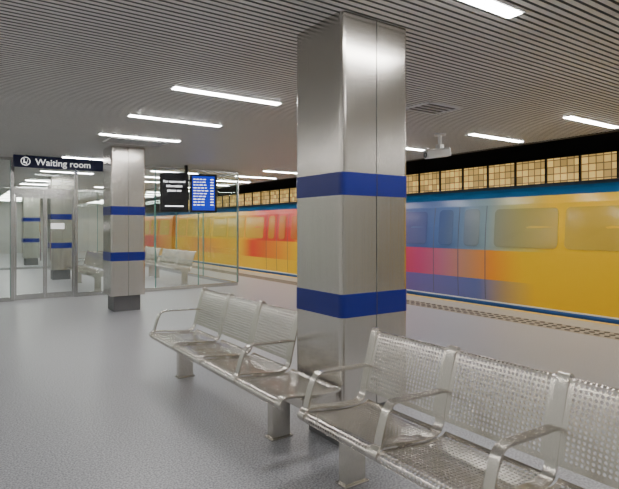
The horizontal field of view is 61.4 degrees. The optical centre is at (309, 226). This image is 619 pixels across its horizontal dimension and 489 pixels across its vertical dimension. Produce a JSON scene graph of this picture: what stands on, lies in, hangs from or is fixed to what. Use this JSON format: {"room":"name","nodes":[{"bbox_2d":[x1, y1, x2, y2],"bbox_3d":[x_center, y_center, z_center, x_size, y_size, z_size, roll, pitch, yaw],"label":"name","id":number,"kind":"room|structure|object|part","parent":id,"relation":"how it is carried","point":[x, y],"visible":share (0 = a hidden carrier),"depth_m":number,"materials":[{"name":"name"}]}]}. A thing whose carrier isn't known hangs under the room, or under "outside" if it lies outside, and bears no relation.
{"room":"metro station","nodes":[
{"label":"metro station","id":0,"kind":"room"},
{"bbox_2d":[0,197,159,253],"bbox_3d":[-16.210,-0.050,30.206,15.500,5.300,0.150,0,0,-35],"label":"wall","id":1,"kind":"structure","parent":0,"point":[87,213],"depth_m":31.71,"materials":[{"name":"white paint"}]},
{"bbox_2d":[146,256,618,332],"bbox_3d":[-1.821,1.498,16.950,0.700,0.003,38.000,0,0,-35],"label":"platform edge","id":2,"kind":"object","parent":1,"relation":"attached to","point":[591,325],"depth_m":9.34,"materials":[{"name":"beige concrete"}]},
{"bbox_2d":[147,129,618,198],"bbox_3d":[-1.796,-2.010,16.967,0.060,1.180,38.000,0,0,-35],"label":"trim","id":3,"kind":"structure","parent":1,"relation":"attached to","point":[618,129],"depth_m":9.18,"materials":[{"name":"black plastic"}]},
{"bbox_2d":[152,256,618,325],"bbox_3d":[-1.602,1.496,17.100,0.130,0.002,38.000,0,0,-34],"label":"trim edge line","id":4,"kind":"structure","parent":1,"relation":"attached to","point":[152,256],"depth_m":9.68,"materials":[{"name":"white paint"}]},
{"bbox_2d":[151,171,199,173],"bbox_3d":[-3.500,-1.438,13.611,1.290,0.044,0.140,0,0,-34],"label":"ceiling light","id":5,"kind":"object","parent":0,"point":[151,171],"depth_m":13.58,"materials":[{"name":"white plastic"}]},
{"bbox_2d":[0,251,618,488],"bbox_3d":[-6.662,1.575,13.622,12.450,0.150,38.000,0,0,-35],"label":"floor","id":6,"kind":"structure","parent":0,"point":[89,400],"depth_m":4.61,"materials":[{"name":"plastic"}]},
{"bbox_2d":[0,297,9,301],"bbox_3d":[-8.090,1.460,9.122,4.960,0.080,0.060,0,0,-35],"label":"sill","id":7,"kind":"structure","parent":6,"relation":"on","point":[5,299],"depth_m":10.45,"materials":[{"name":"metal"}]},
{"bbox_2d":[24,258,37,264],"bbox_3d":[-11.055,1.360,20.675,0.468,0.280,0.468,0,0,-35],"label":"plinth","id":8,"kind":"object","parent":6,"relation":"on","point":[27,261],"visible":0.82,"depth_m":20.48,"materials":[{"name":"grey metal"}]},
{"bbox_2d":[22,194,39,257],"bbox_3d":[-11.055,-0.104,20.675,0.600,2.649,0.600,0,0,-35],"label":"cladding","id":9,"kind":"object","parent":6,"relation":"on","point":[30,207],"visible":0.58,"depth_m":20.42,"materials":[{"name":"metal"}]},
{"bbox_2d":[21,238,38,242],"bbox_3d":[-11.055,0.525,20.675,0.608,0.156,0.608,0,0,-35],"label":"band","id":10,"kind":"object","parent":9,"relation":"attached to","point":[23,240],"visible":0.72,"depth_m":20.42,"materials":[{"name":"blue paint"}]},
{"bbox_2d":[21,218,39,221],"bbox_3d":[-11.055,-0.289,20.675,0.608,0.154,0.608,0,0,-35],"label":"band","id":11,"kind":"object","parent":9,"relation":"attached to","point":[22,219],"visible":0.88,"depth_m":20.42,"materials":[{"name":"blue paint"}]},
{"bbox_2d":[10,157,77,300],"bbox_3d":[-5.527,0.045,10.884,1.260,2.910,0.100,0,0,-35],"label":"frame","id":12,"kind":"object","parent":6,"relation":"on","point":[13,190],"visible":0.83,"depth_m":10.79,"materials":[{"name":"metal"}]},
{"bbox_2d":[15,194,44,300],"bbox_3d":[-5.743,0.410,10.709,0.545,2.160,0.084,0,0,-35],"label":"leaf","id":13,"kind":"object","parent":12,"relation":"attached to","point":[37,295],"depth_m":10.73,"materials":[{"name":"metal"}]},
{"bbox_3d":[-5.577,0.400,10.789,0.028,0.600,0.028,0,0,-35],"label":"handle","id":14,"kind":"part","parent":13,"relation":"part of","materials":[{"name":"silver metal"}]},
{"bbox_2d":[45,195,73,297],"bbox_3d":[-5.298,0.410,11.041,0.545,2.160,0.040,0,0,-35],"label":"leaf","id":15,"kind":"object","parent":12,"relation":"attached to","point":[68,293],"visible":1,"depth_m":11.02,"materials":[{"name":"metal"}]},
{"bbox_2d":[51,223,63,228],"bbox_3d":[-5.325,-0.020,11.015,0.260,0.120,0.004,0,0,-35],"label":"notice","id":16,"kind":"object","parent":15,"relation":"attached to","point":[53,225],"visible":1,"depth_m":11.01,"materials":[{"name":"white paper"}]},
{"bbox_2d":[0,265,92,269],"bbox_3d":[-11.037,1.460,17.896,10.040,0.080,0.060,0,0,-35],"label":"sill","id":17,"kind":"structure","parent":6,"relation":"on","point":[35,267],"depth_m":18.58,"materials":[{"name":"metal"}]},
{"bbox_2d":[97,192,97,251],"bbox_3d":[-10.428,0.035,18.315,8.576,2.770,0.030,0,0,-35],"label":"posts","id":18,"kind":"object","parent":17,"relation":"on","point":[97,192],"visible":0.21,"depth_m":19.90,"materials":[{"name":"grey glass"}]},
{"bbox_2d":[50,270,70,279],"bbox_3d":[-7.203,1.360,15.071,0.468,0.280,0.468,0,0,-35],"label":"plinth","id":19,"kind":"object","parent":6,"relation":"on","point":[54,274],"visible":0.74,"depth_m":14.87,"materials":[{"name":"grey metal"}]},
{"bbox_2d":[48,176,72,269],"bbox_3d":[-7.203,-0.104,15.071,0.600,2.649,0.600,0,0,-35],"label":"cladding","id":20,"kind":"object","parent":6,"relation":"on","point":[60,257],"visible":0.65,"depth_m":14.82,"materials":[{"name":"metal"}]},
{"bbox_2d":[47,214,71,219],"bbox_3d":[-7.203,-0.289,15.071,0.608,0.154,0.608,0,0,-35],"label":"band","id":21,"kind":"object","parent":20,"relation":"attached to","point":[49,216],"visible":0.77,"depth_m":14.82,"materials":[{"name":"blue paint"}]},
{"bbox_2d":[47,242,71,247],"bbox_3d":[-7.203,0.525,15.071,0.608,0.156,0.608,0,0,-35],"label":"band","id":22,"kind":"object","parent":20,"relation":"attached to","point":[53,245],"visible":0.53,"depth_m":14.82,"materials":[{"name":"blue paint"}]},
{"bbox_2d":[65,250,102,291],"bbox_3d":[-5.578,1.066,13.057,0.610,0.868,2.495,0,0,-35],"label":"bench","id":23,"kind":"object","parent":6,"relation":"on","point":[95,259],"visible":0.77,"depth_m":12.94,"materials":[{"name":"silver metal"}]},
{"bbox_3d":[-6.203,1.336,13.986,0.150,0.312,0.070,0,0,-34],"label":"leg","id":24,"kind":"part","parent":23,"relation":"part of","materials":[{"name":"metal"}]},
{"bbox_3d":[-5.908,0.825,13.940,0.130,0.350,0.555,0,0,-34],"label":"backrest","id":25,"kind":"part","parent":23,"relation":"part of","materials":[{"name":"metal"}]},
{"bbox_3d":[-5.110,1.082,12.268,0.476,0.066,0.555,0,0,-34],"label":"seat","id":26,"kind":"part","parent":23,"relation":"part of","materials":[{"name":"metal"}]},
{"bbox_3d":[-5.562,0.825,13.438,0.130,0.350,0.555,0,0,-34],"label":"backrest","id":27,"kind":"part","parent":23,"relation":"part of","materials":[{"name":"metal"}]},
{"bbox_3d":[-4.934,1.336,12.140,0.150,0.312,0.070,0,0,-34],"label":"leg","id":28,"kind":"part","parent":23,"relation":"part of","materials":[{"name":"metal"}]},
{"bbox_3d":[-5.217,0.825,12.935,0.130,0.350,0.555,0,0,-34],"label":"backrest","id":29,"kind":"part","parent":23,"relation":"part of","materials":[{"name":"metal"}]},
{"bbox_2d":[108,295,139,311],"bbox_3d":[-3.391,1.360,9.524,0.468,0.280,0.468,0,0,-35],"label":"plinth","id":30,"kind":"object","parent":6,"relation":"on","point":[131,302],"visible":0.81,"depth_m":9.33,"materials":[{"name":"grey metal"}]},
{"bbox_2d":[103,145,144,296],"bbox_3d":[-3.391,-0.104,9.524,0.600,2.649,0.600,0,0,-35],"label":"cladding","id":31,"kind":"object","parent":6,"relation":"on","point":[115,158],"visible":1,"depth_m":9.29,"materials":[{"name":"metal"}]},
{"bbox_2d":[103,251,144,260],"bbox_3d":[-3.391,0.525,9.524,0.608,0.156,0.608,0,0,-35],"label":"band","id":32,"kind":"object","parent":31,"relation":"attached to","point":[108,256],"visible":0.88,"depth_m":9.27,"materials":[{"name":"blue paint"}]},
{"bbox_2d":[103,206,144,214],"bbox_3d":[-3.391,-0.289,9.524,0.608,0.154,0.608,0,0,-35],"label":"band","id":33,"kind":"object","parent":31,"relation":"attached to","point":[109,210],"visible":0.88,"depth_m":9.27,"materials":[{"name":"blue paint"}]},
{"bbox_2d":[128,147,128,295],"bbox_3d":[-3.391,-0.104,9.524,0.005,2.648,0.602,0,0,-35],"label":"seam","id":34,"kind":"object","parent":31,"relation":"attached to","point":[128,147],"visible":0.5,"depth_m":9.27,"materials":[{"name":"grey metal"}]},
{"bbox_2d":[145,246,161,276],"bbox_3d":[-5.464,1.066,16.776,0.610,0.868,2.495,0,0,-35],"label":"bench","id":35,"kind":"object","parent":6,"relation":"on","point":[149,251],"visible":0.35,"depth_m":16.19,"materials":[{"name":"silver metal"}]},
{"bbox_3d":[-5.103,0.825,16.654,0.130,0.350,0.555,0,0,-34],"label":"backrest","id":36,"kind":"part","parent":35,"relation":"part of","materials":[{"name":"metal"}]},
{"bbox_3d":[-4.820,1.336,15.859,0.150,0.312,0.070,0,0,-34],"label":"leg","id":37,"kind":"part","parent":35,"relation":"part of","materials":[{"name":"metal"}]},
{"bbox_3d":[-4.758,0.825,16.151,0.130,0.350,0.555,0,0,-34],"label":"backrest","id":38,"kind":"part","parent":35,"relation":"part of","materials":[{"name":"metal"}]},
{"bbox_2d":[78,282,237,296],"bbox_3d":[-3.433,1.460,12.322,3.820,0.080,0.060,0,0,-35],"label":"sill","id":39,"kind":"structure","parent":6,"relation":"on","point":[231,283],"depth_m":12.45,"materials":[{"name":"metal"}]},
{"bbox_2d":[155,169,198,287],"bbox_3d":[-3.058,0.035,12.580,2.926,2.770,0.030,0,0,-35],"label":"posts","id":40,"kind":"object","parent":39,"relation":"on","point":[155,169],"visible":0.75,"depth_m":12.19,"materials":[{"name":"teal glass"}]},
{"bbox_2d":[237,174,238,281],"bbox_3d":[-1.848,0.035,13.418,0.035,2.770,0.050,0,0,-35],"label":"post","id":41,"kind":"object","parent":39,"relation":"on","point":[237,174],"visible":1,"depth_m":13.39,"materials":[{"name":"metal"}]},
{"bbox_2d":[145,248,196,284],"bbox_3d":[-3.906,1.066,14.509,0.610,0.868,2.495,0,0,-35],"label":"bench","id":42,"kind":"object","parent":6,"relation":"on","point":[171,256],"visible":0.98,"depth_m":14.32,"materials":[{"name":"silver metal"}]},
{"bbox_3d":[-4.532,1.336,15.439,0.150,0.312,0.070,0,0,-34],"label":"leg","id":43,"kind":"part","parent":42,"relation":"part of","materials":[{"name":"metal"}]},
{"bbox_3d":[-4.237,0.825,15.393,0.130,0.350,0.555,0,0,-34],"label":"backrest","id":44,"kind":"part","parent":42,"relation":"part of","materials":[{"name":"metal"}]},
{"bbox_3d":[-3.784,1.082,14.223,0.476,0.066,0.555,0,0,-34],"label":"seat","id":45,"kind":"part","parent":42,"relation":"part of","materials":[{"name":"metal"}]},
{"bbox_3d":[-3.891,0.825,14.890,0.130,0.350,0.555,0,0,-34],"label":"backrest","id":46,"kind":"part","parent":42,"relation":"part of","materials":[{"name":"metal"}]},
{"bbox_3d":[-3.546,0.825,14.387,0.130,0.350,0.555,0,0,-34],"label":"backrest","id":47,"kind":"part","parent":42,"relation":"part of","materials":[{"name":"metal"}]},
{"bbox_3d":[-3.263,1.336,13.592,0.150,0.312,0.070,0,0,-34],"label":"leg","id":48,"kind":"part","parent":42,"relation":"part of","materials":[{"name":"metal"}]},
{"bbox_3d":[-3.215,0.868,13.504,0.610,0.472,0.055,0,0,-34],"label":"frame","id":49,"kind":"part","parent":42,"relation":"part of","materials":[{"name":"metal"}]},
{"bbox_3d":[-3.200,0.825,13.884,0.130,0.350,0.555,0,0,-34],"label":"backrest","id":50,"kind":"part","parent":42,"relation":"part of","materials":[{"name":"metal"}]},
{"bbox_2d":[145,266,234,282],"bbox_3d":[-4.380,1.460,17.072,0.060,0.080,8.820,0,0,-35],"label":"sill","id":51,"kind":"structure","parent":6,"relation":"on","point":[189,274],"depth_m":14.95,"materials":[{"name":"metal"}]},
{"bbox_2d":[154,190,203,275],"bbox_3d":[-4.351,0.035,17.030,0.030,2.770,4.416,0,0,-35],"label":"posts","id":52,"kind":"object","parent":51,"relation":"on","point":[154,190],"visible":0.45,"depth_m":17.02,"materials":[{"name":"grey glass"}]},
{"bbox_2d":[149,287,341,441],"bbox_3d":[-0.636,1.066,4.313,0.610,0.868,2.495,0,0,-35],"label":"bench","id":53,"kind":"object","parent":6,"relation":"on","point":[275,381],"visible":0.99,"depth_m":4.16,"materials":[{"name":"silver metal"}]},
{"bbox_3d":[-1.353,0.944,5.301,0.478,0.214,0.048,0,0,-34],"label":"armrest","id":54,"kind":"part","parent":53,"relation":"part of","materials":[{"name":"metal"}]},
{"bbox_3d":[-1.327,0.868,5.319,0.610,0.472,0.055,0,0,-34],"label":"frame","id":55,"kind":"part","parent":53,"relation":"part of","materials":[{"name":"metal"}]},
{"bbox_3d":[-1.205,1.082,5.032,0.476,0.066,0.555,0,0,-34],"label":"seat","id":56,"kind":"part","parent":53,"relation":"part of","materials":[{"name":"metal"}]},
{"bbox_3d":[-1.250,1.336,5.226,0.150,0.312,0.070,0,0,-34],"label":"leg","id":57,"kind":"part","parent":53,"relation":"part of","materials":[{"name":"metal"}]},
{"bbox_3d":[-0.982,0.868,4.816,0.610,0.472,0.055,0,0,-34],"label":"frame","id":58,"kind":"part","parent":53,"relation":"part of","materials":[{"name":"metal"}]},
{"bbox_3d":[-0.860,1.082,4.530,0.476,0.066,0.555,0,0,-34],"label":"seat","id":59,"kind":"part","parent":53,"relation":"part of","materials":[{"name":"metal"}]},
{"bbox_3d":[-0.966,0.825,5.197,0.130,0.350,0.555,0,0,-34],"label":"backrest","id":60,"kind":"part","parent":53,"relation":"part of","materials":[{"name":"metal"}]},
{"bbox_3d":[-0.636,0.868,4.313,0.610,0.472,0.055,0,0,-34],"label":"frame","id":61,"kind":"part","parent":53,"relation":"part of","materials":[{"name":"metal"}]},
{"bbox_3d":[-0.621,0.825,4.694,0.130,0.350,0.555,0,0,-34],"label":"backrest","id":62,"kind":"part","parent":53,"relation":"part of","materials":[{"name":"metal"}]},
{"bbox_3d":[-0.514,1.082,4.027,0.476,0.066,0.555,0,0,-34],"label":"seat","id":63,"kind":"part","parent":53,"relation":"part of","materials":[{"name":"metal"}]},
{"bbox_3d":[-0.291,0.868,3.811,0.610,0.472,0.055,0,0,-34],"label":"frame","id":64,"kind":"part","parent":53,"relation":"part of","materials":[{"name":"metal"}]},
{"bbox_3d":[-0.316,0.944,3.793,0.478,0.214,0.048,0,0,-34],"label":"armrest","id":65,"kind":"part","parent":53,"relation":"part of","materials":[{"name":"metal"}]},
{"bbox_3d":[-0.275,0.825,4.191,0.130,0.350,0.555,0,0,-34],"label":"backrest","id":66,"kind":"part","parent":53,"relation":"part of","materials":[{"name":"metal"}]},
{"bbox_3d":[-0.219,1.336,3.726,0.150,0.312,0.070,0,0,-34],"label":"leg","id":67,"kind":"part","parent":53,"relation":"part of","materials":[{"name":"metal"}]},
{"bbox_3d":[-0.169,1.082,3.524,0.476,0.066,0.555,0,0,-34],"label":"seat","id":68,"kind":"part","parent":53,"relation":"part of","materials":[{"name":"metal"}]},
{"bbox_3d":[-0.001,1.066,3.269,0.473,0.075,0.055,0,0,-34],"label":"frame","id":69,"kind":"part","parent":53,"relation":"part of","materials":[{"name":"metal"}]},
{"bbox_2d":[309,401,393,445],"bbox_3d":[0.303,1.360,3.827,0.472,0.280,0.441,0,0,-35],"label":"plinth","id":70,"kind":"object","parent":6,"relation":"on","point":[311,428],"visible":0.1,"depth_m":3.69,"materials":[{"name":"grey"}]},
{"bbox_2d":[297,10,405,406],"bbox_3d":[0.303,-0.104,3.827,0.605,2.649,0.565,0,0,-35],"label":"cladding","id":71,"kind":"object","parent":6,"relation":"on","point":[336,56],"visible":0.77,"depth_m":3.59,"materials":[{"name":"metal"}]},
{"bbox_2d":[296,287,406,318],"bbox_3d":[0.303,0.525,3.827,0.613,0.156,0.573,0,0,-35],"label":"band","id":72,"kind":"object","parent":71,"relation":"attached to","point":[382,302],"visible":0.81,"depth_m":3.59,"materials":[{"name":"blue paint"}]},
{"bbox_2d":[296,171,406,198],"bbox_3d":[0.303,-0.289,3.827,0.613,0.154,0.573,0,0,-35],"label":"band","id":73,"kind":"object","parent":71,"relation":"attached to","point":[335,183],"visible":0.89,"depth_m":3.59,"materials":[{"name":"blue paint"}]},
{"bbox_2d":[376,20,376,402],"bbox_3d":[0.303,-0.104,3.827,0.005,2.648,0.567,0,0,-35],"label":"seam","id":74,"kind":"object","parent":71,"relation":"attached to","point":[376,20],"visible":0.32,"depth_m":3.59,"materials":[{"name":"grey metal"}]},
{"bbox_2d":[96,251,618,339],"bbox_3d":[-2.299,1.494,16.621,0.480,0.012,38.000,0,0,-35],"label":"paving strip","id":75,"kind":"object","parent":6,"relation":"on","point":[586,331],"visible":0.63,"depth_m":8.81,"materials":[{"name":"brown"}]},
{"bbox_2d":[297,327,618,488],"bbox_3d":[0.887,1.066,2.115,0.610,0.868,2.495,0,0,-35],"label":"bench","id":76,"kind":"object","parent":6,"relation":"on","point":[419,450],"visible":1,"depth_m":2.48,"materials":[{"name":"silver metal"}]},
{"bbox_3d":[0.171,0.944,3.102,0.478,0.214,0.048,0,0,-34],"label":"armrest","id":77,"kind":"part","parent":76,"relation":"part of","materials":[{"name":"metal"}]},
{"bbox_3d":[0.196,0.868,3.120,0.610,0.472,0.055,0,0,-34],"label":"frame","id":78,"kind":"part","parent":76,"relation":"part of","materials":[{"name":"metal"}]},
{"bbox_3d":[0.251,1.336,3.060,0.150,0.312,0.070,0,0,-34],"label":"leg","id":79,"kind":"part","parent":76,"relation":"part of","materials":[{"name":"metal"}]},
{"bbox_3d":[0.318,1.082,2.834,0.476,0.066,0.555,0,0,-34],"label":"seat","id":80,"kind":"part","parent":76,"relation":"part of","materials":[{"name":"metal"}]},
{"bbox_3d":[0.557,0.825,2.998,0.130,0.350,0.555,0,0,-34],"label":"backrest","id":81,"kind":"part","parent":76,"relation":"part of","materials":[{"name":"metal"}]},
{"bbox_3d":[0.516,0.944,2.600,0.478,0.214,0.048,0,0,-34],"label":"armrest","id":82,"kind":"part","parent":76,"relation":"part of","materials":[{"name":"metal"}]},
{"bbox_3d":[0.542,0.868,2.617,0.610,0.472,0.055,0,0,-34],"label":"frame","id":83,"kind":"part","parent":76,"relation":"part of","materials":[{"name":"metal"}]},
{"bbox_3d":[0.664,1.082,2.331,0.476,0.066,0.555,0,0,-34],"label":"seat","id":84,"kind":"part","parent":76,"relation":"part of","materials":[{"name":"metal"}]},
{"bbox_3d":[0.902,0.825,2.495,0.130,0.350,0.555,0,0,-34],"label":"backrest","id":85,"kind":"part","parent":76,"relation":"part of","materials":[{"name":"metal"}]},
{"bbox_3d":[0.862,0.944,2.097,0.478,0.214,0.048,0,0,-34],"label":"armrest","id":86,"kind":"part","parent":76,"relation":"part of","materials":[{"name":"metal"}]},
{"bbox_3d":[0.887,0.868,2.115,0.610,0.472,0.055,0,0,-34],"label":"frame","id":87,"kind":"part","parent":76,"relation":"part of","materials":[{"name":"metal"}]},
{"bbox_3d":[1.009,1.082,1.828,0.476,0.066,0.555,0,0,-34],"label":"seat","id":88,"kind":"part","parent":76,"relation":"part of","materials":[{"name":"metal"}]},
{"bbox_3d":[1.248,0.825,1.992,0.130,0.350,0.555,0,0,-34],"label":"backrest","id":89,"kind":"part","parent":76,"relation":"part of","materials":[{"name":"metal"}]},
{"bbox_2d":[0,0,618,203],"bbox_3d":[-6.808,-1.445,13.525,12.100,0.030,38.004,0,0,-34],"label":"ceiling","id":90,"kind":"structure","parent":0,"point":[72,72],"depth_m":4.95,"materials":[{"name":"grey"}]},
{"bbox_2d":[40,170,93,173],"bbox_3d":[-6.310,-1.438,13.586,1.290,0.044,0.140,0,0,-34],"label":"ceiling light","id":91,"kind":"object","parent":90,"relation":"attached to","point":[40,170],"depth_m":13.54,"materials":[{"name":"white plastic"}]},
{"bbox_2d":[62,156,102,159],"bbox_3d":[-4.497,-1.438,10.948,1.290,0.044,0.140,0,0,-34],"label":"ceiling light","id":92,"kind":"object","parent":90,"relation":"attached to","point":[62,156],"depth_m":10.77,"materials":[{"name":"white plastic"}]},
{"bbox_2d":[102,137,168,146],"bbox_3d":[-2.911,-1.420,8.738,0.950,0.020,0.550,0,0,-34],"label":"ceiling vent","id":93,"kind":"object","parent":90,"relation":"attached to","point":[116,140],"depth_m":8.73,"materials":[{"name":"grey metal"}]},
{"bbox_2d":[98,133,180,141],"bbox_3d":[-2.685,-1.438,8.311,1.290,0.044,0.140,0,0,-34],"label":"ceiling light","id":94,"kind":"object","parent":90,"relation":"attached to","point":[118,135],"depth_m":8.24,"materials":[{"name":"white plastic"}]},
{"bbox_2d":[126,114,222,126],"bbox_3d":[-1.778,-1.438,6.993,1.290,0.044,0.140,0,0,-34],"label":"ceiling light","id":95,"kind":"object","parent":90,"relation":"attached to","point":[129,115],"depth_m":6.93,"materials":[{"name":"white plastic"}]},
{"bbox_2d":[169,85,282,104],"bbox_3d":[-0.872,-1.438,5.674,1.290,0.044,0.140,0,0,-34],"label":"ceiling light","id":96,"kind":"object","parent":90,"relation":"attached to","point":[181,88],"depth_m":5.61,"materials":[{"name":"white plastic"}]},
{"bbox_2d":[235,176,275,178],"bbox_3d":[-1.534,-1.438,14.926,1.320,0.044,0.140,0,0,-34],"label":"ceiling light","id":97,"kind":"object","parent":90,"relation":"attached to","point":[235,176],"depth_m":14.90,"materials":[{"name":"white plastic"}]},
{"bbox_2d":[263,170,296,173],"bbox_3d":[-0.628,-1.438,13.608,1.320,0.044,0.140,0,0,-34],"label":"ceiling light","id":98,"kind":"object","parent":90,"relation":"attached to","point":[264,170],"depth_m":13.54,"materials":[{"name":"white plastic"}]},
{"bbox_2d":[406,147,425,150],"bbox_3d":[2.091,-1.438,9.652,1.320,0.044,0.140,0,0,-34],"label":"ceiling light","id":99,"kind":"object","parent":90,"relation":"attached to","point":[409,148],"depth_m":9.52,"materials":[{"name":"white plastic"}]},
{"bbox_2d":[406,101,462,114],"bbox_3d":[1.479,-1.420,6.234,0.550,0.020,0.450,0,0,-34],"label":"ceiling vent","id":100,"kind":"object","parent":90,"relation":"in","point":[430,107],"depth_m":6.22,"materials":[{"name":"grey metal"}]},
{"bbox_2d":[457,0,526,18],"bbox_3d":[0.867,-1.438,3.144,1.290,0.044,0.140,0,0,-34],"label":"ceiling light","id":101,"kind":"object","parent":90,"relation":"attached to","point":[497,7],"depth_m":3.36,"materials":[{"name":"white plastic"}]},
{"bbox_2d":[466,133,523,141],"bbox_3d":[2.997,-1.438,8.333,1.320,0.044,0.140,0,0,-34],"label":"ceiling light","id":102,"kind":"object","parent":90,"relation":"attached to","point":[473,134],"depth_m":8.24,"materials":[{"name":"white plastic"}]},
{"bbox_2d":[561,115,618,127],"bbox_3d":[3.852,-1.438,7.089,1.320,0.044,0.140,0,0,-34],"label":"ceiling light","id":103,"kind":"object","parent":90,"relation":"attached to","point":[571,117],"depth_m":7.00,"materials":[{"name":"white plastic"}]},
{"bbox_2d":[188,131,618,198],"bbox_3d":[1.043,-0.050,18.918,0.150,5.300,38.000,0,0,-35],"label":"fascia","id":104,"kind":"object","parent":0,"point":[605,141],"depth_m":13.22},
{"bbox_2d":[188,151,616,209],"bbox_3d":[-0.168,-0.690,20.512,0.040,1.780,34.000,0,0,-35],"label":"blocks","id":105,"kind":"object","parent":104,"relation":"attached to","point":[600,165],"depth_m":13.15},
{"bbox_2d":[188,149,618,206],"bbox_3d":[-0.184,-0.710,20.501,0.080,1.820,34.000,0,0,-35],"label":"mullions","id":106,"kind":"structure","parent":104,"relation":"attached to","point":[615,150],"depth_m":13.47,"materials":[{"name":"black metal"}]},
{"bbox_3d":[-6.807,-1.530,13.523,12.100,0.100,38.000,0,0,-34],"label":"ceiling","id":107,"kind":"structure","parent":0,"visible":0},
{"bbox_2d":[0,156,9,159],"bbox_3d":[-8.090,-1.380,9.122,4.960,0.060,0.080,0,0,-35],"label":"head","id":108,"kind":"object","parent":107,"relation":"attached to","point":[1,157],"visible":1,"depth_m":10.44},
{"bbox_2d":[0,186,102,191],"bbox_3d":[-11.037,-1.380,17.896,10.040,0.060,0.080,0,0,-35],"label":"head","id":109,"kind":"object","parent":107,"relation":"attached to","point":[0,186],"visible":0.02,"depth_m":19.51},
{"bbox_2d":[13,154,102,171],"bbox_3d":[-5.018,-1.298,10.533,1.700,0.265,0.055,0,0,-35],"label":"room sign","id":110,"kind":"object","parent":107,"relation":"hanging from","point":[28,161],"visible":0.98,"depth_m":10.47,"materials":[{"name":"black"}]},
{"bbox_2d":[160,165,216,212],"bbox_3d":[-2.781,-0.885,11.999,1.326,1.090,0.273,0,0,-35],"label":"display","id":111,"kind":"object","parent":107,"relation":"hanging from","point":[173,186],"visible":1,"depth_m":12.03,"materials":[{"name":"black plastic"}]},
{"bbox_2d":[145,174,233,191],"bbox_3d":[-4.380,-1.380,17.072,0.080,0.060,8.800,0,0,-35],"label":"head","id":112,"kind":"object","parent":107,"relation":"attached to","point":[223,175],"visible":0.36,"depth_m":14.21},
{"bbox_2d":[145,166,237,174],"bbox_3d":[-3.433,-1.380,12.322,3.820,0.060,0.080,0,0,-35],"label":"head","id":113,"kind":"object","parent":107,"relation":"attached to","point":[146,167],"visible":0.64,"depth_m":12.68},
{"bbox_2d":[420,133,450,158],"bbox_3d":[1.941,-1.235,7.985,0.451,0.390,0.180,0,0,-15],"label":"security camera","id":114,"kind":"object","parent":107,"relation":"attached to","point":[439,151],"visible":1,"depth_m":7.94,"materials":[{"name":"white plastic"}]},
{"bbox_3d":[2.001,-1.415,8.000,0.180,0.030,0.180,0,0,-34],"label":"mount plate","id":115,"kind":"part","parent":114,"relation":"part of","materials":[{"name":"white plastic"}]},
{"bbox_3d":[-1.408,2.550,19.660,3.050,0.100,42.000,0,0,-34],"label":"floor","id":116,"kind":"structure","parent":0,"visible":0},
{"bbox_3d":[-0.461,2.460,17.884,1.900,0.080,37.800,0,0,-34],"label":"railway track","id":117,"kind":"object","parent":116,"relation":"on","visible":0},
{"bbox_2d":[145,212,179,257],"bbox_3d":[-8.277,0.780,29.257,2.362,3.280,9.600,0,0,-35],"label":"train car","id":118,"kind":"object","parent":117,"relation":"on","point":[165,221],"visible":0.12,"depth_m":25.94,"materials":[{"name":"yellow metal"}]},
{"bbox_2d":[175,202,296,276],"bbox_3d":[-1.735,0.780,19.739,2.362,3.280,12.600,0,0,-35],"label":"train car","id":119,"kind":"object","parent":117,"relation":"on","point":[267,232],"visible":0.32,"depth_m":18.45,"materials":[{"name":"multicoloured"}]},
{"bbox_2d":[406,178,618,323],"bbox_3d":[5.656,0.780,8.984,2.362,3.280,12.600,0,0,-35],"label":"train car","id":120,"kind":"object","parent":117,"relation":"on","point":[546,248],"visible":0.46,"depth_m":9.56,"materials":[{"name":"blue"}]}
]}

